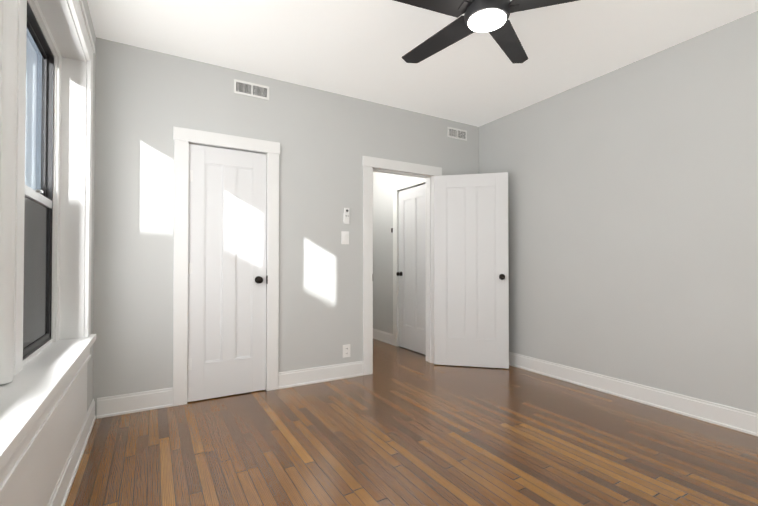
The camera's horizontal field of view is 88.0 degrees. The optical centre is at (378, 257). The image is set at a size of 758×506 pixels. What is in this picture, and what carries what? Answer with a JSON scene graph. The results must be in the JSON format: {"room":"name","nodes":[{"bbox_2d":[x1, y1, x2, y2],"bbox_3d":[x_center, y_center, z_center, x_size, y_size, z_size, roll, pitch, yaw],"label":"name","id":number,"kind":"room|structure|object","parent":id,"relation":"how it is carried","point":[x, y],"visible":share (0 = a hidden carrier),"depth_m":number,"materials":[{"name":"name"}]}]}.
{"room":"empty bedroom","nodes":[
{"label":"empty bedroom","id":0,"kind":"room"},
{"bbox_2d":[23,0,95,410],"bbox_3d":[-1.784,-0.227,2.181,0.200,2.700,6.850,0,-1,-30],"label":"wall","id":1,"kind":"structure","parent":0,"point":[50,341],"depth_m":2.68,"materials":[{"name":"grey paint"}]},
{"bbox_2d":[0,0,95,505],"bbox_3d":[-1.083,-0.197,1.020,0.244,2.330,3.350,0,-1,-30],"label":"window","id":2,"kind":"structure","parent":1,"relation":"in","point":[38,222],"depth_m":1.94,"materials":[{"name":"white wood"}]},
{"bbox_2d":[48,398,99,505],"bbox_3d":[-1.017,1.039,1.063,0.027,0.140,3.935,0,-1,-30],"label":"baseboard","id":3,"kind":"structure","parent":1,"relation":"attached to","point":[60,494],"depth_m":2.04,"materials":[{"name":"white paint"}]},
{"bbox_2d":[93,37,478,417],"bbox_3d":[-0.448,-0.207,3.750,3.684,2.700,0.120,0,-1,-30],"label":"wall","id":4,"kind":"structure","parent":0,"point":[147,100],"depth_m":3.25,"materials":[{"name":"grey paint"}]},
{"bbox_2d":[100,388,172,417],"bbox_3d":[-1.779,1.062,2.883,0.468,0.140,0.021,0,-1,-30],"label":"baseboard","id":5,"kind":"structure","parent":4,"relation":"attached to","point":[123,404],"depth_m":2.88,"materials":[{"name":"white paint"}]},
{"bbox_2d":[173,126,279,405],"bbox_3d":[-1.254,0.066,3.267,0.826,2.142,0.145,0,-1,-30],"label":"door frame","id":6,"kind":"structure","parent":4,"relation":"attached to","point":[183,138],"depth_m":3.09,"materials":[{"name":"white paint"}]},
{"bbox_2d":[187,144,266,401],"bbox_3d":[-1.245,0.118,3.240,0.618,2.022,0.175,0,-1,-30],"label":"closet door","id":7,"kind":"structure","parent":4,"relation":"in","point":[227,275],"depth_m":3.22,"materials":[{"name":"white paint"}]},
{"bbox_2d":[234,79,268,99],"bbox_3d":[-1.077,-1.422,3.327,0.290,0.115,0.009,0,-1,-30],"label":"air vent","id":8,"kind":"object","parent":4,"relation":"in","point":[251,89],"visible":1,"depth_m":3.32,"materials":[{"name":"white metal"}]},
{"bbox_2d":[278,361,363,388],"bbox_3d":[-0.514,1.072,3.614,0.834,0.140,0.021,0,-1,-30],"label":"baseboard","id":9,"kind":"structure","parent":4,"relation":"attached to","point":[294,378],"depth_m":3.59,"materials":[{"name":"white paint"}]},
{"bbox_2d":[341,231,348,243],"bbox_3d":[-0.321,-0.190,3.746,0.080,0.124,0.012,0,-1,-30],"label":"switch plate","id":10,"kind":"object","parent":4,"relation":"attached to","point":[344,237],"visible":1,"depth_m":3.74,"materials":[{"name":"white plastic"}]},
{"bbox_2d":[343,208,348,223],"bbox_3d":[-0.309,-0.398,3.748,0.060,0.153,0.027,0,-1,-30],"label":"remote","id":11,"kind":"object","parent":4,"relation":"attached to","point":[346,216],"visible":1,"depth_m":3.73,"materials":[{"name":"white plastic"}]},
{"bbox_2d":[343,344,349,357],"bbox_3d":[-0.309,0.888,3.741,0.080,0.120,0.010,0,-1,-30],"label":"electrical outlet plate","id":12,"kind":"object","parent":4,"relation":"attached to","point":[346,350],"visible":1,"depth_m":3.74,"materials":[{"name":"white plastic"}]},
{"bbox_2d":[362,156,441,374],"bbox_3d":[0.242,0.077,4.152,1.016,2.142,0.180,0,-1,-30],"label":"door frame","id":13,"kind":"structure","parent":4,"relation":"attached to","point":[422,174],"depth_m":4.25,"materials":[{"name":"white paint"}]},
{"bbox_2d":[447,127,466,140],"bbox_3d":[0.890,-1.408,4.463,0.280,0.115,0.009,0,-1,-30],"label":"air vent","id":14,"kind":"object","parent":4,"relation":"in","point":[456,133],"visible":1,"depth_m":4.46,"materials":[{"name":"white metal"}]},
{"bbox_2d":[434,172,508,368],"bbox_3d":[0.964,0.129,4.145,0.770,2.022,0.175,0,-1,13],"label":"bedroom door","id":15,"kind":"structure","parent":4,"relation":"in","point":[471,266],"depth_m":4.13,"materials":[{"name":"white paint"}]},
{"bbox_2d":[373,172,413,333],"bbox_3d":[0.068,-0.183,5.592,0.120,2.700,2.555,0,-1,-30],"label":"wall","id":16,"kind":"structure","parent":0,"point":[382,254],"depth_m":5.48,"materials":[{"name":"grey paint"}]},
{"bbox_2d":[373,328,392,344],"bbox_3d":[-0.219,1.101,5.933,0.021,0.140,1.650,0,-1,-30],"label":"baseboard","id":17,"kind":"structure","parent":16,"relation":"attached to","point":[383,336],"depth_m":5.41,"materials":[{"name":"white paint"}]},
{"bbox_2d":[396,184,425,354],"bbox_3d":[0.438,0.139,4.870,0.175,2.022,0.668,0,-1,-30],"label":"hall door","id":18,"kind":"structure","parent":16,"relation":"in","point":[412,326],"depth_m":4.88,"materials":[{"name":"white paint"}]},
{"bbox_2d":[65,339,757,505],"bbox_3d":[-0.137,1.185,3.114,4.004,0.100,6.850,0,-1,-30],"label":"floor","id":19,"kind":"structure","parent":0,"point":[401,426],"depth_m":2.32,"materials":[{"name":"brown wood"}]},
{"bbox_2d":[87,0,757,126],"bbox_3d":[-0.137,-1.615,3.150,4.004,0.100,6.850,0,-1,-30],"label":"ceiling","id":20,"kind":"structure","parent":0,"point":[358,49],"depth_m":2.85,"materials":[{"name":"white paint"}]},
{"bbox_2d":[394,0,578,62],"bbox_3d":[0.537,-1.409,2.103,1.239,0.337,1.235,0,-1,-30],"label":"ceiling fan","id":21,"kind":"object","parent":20,"relation":"hanging from","point":[491,17],"visible":1,"depth_m":2.10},
{"bbox_2d":[479,11,757,413],"bbox_3d":[1.544,-0.202,4.104,0.120,2.700,6.850,0,-1,-30],"label":"wall","id":22,"kind":"structure","parent":0,"point":[633,221],"depth_m":3.05,"materials":[{"name":"grey paint"}]},
{"bbox_2d":[509,352,757,436],"bbox_3d":[2.151,1.062,2.893,0.024,0.140,3.935,0,-1,-30],"label":"baseboard","id":23,"kind":"structure","parent":22,"relation":"attached to","point":[740,420],"depth_m":3.02,"materials":[{"name":"white paint"}]}
]}

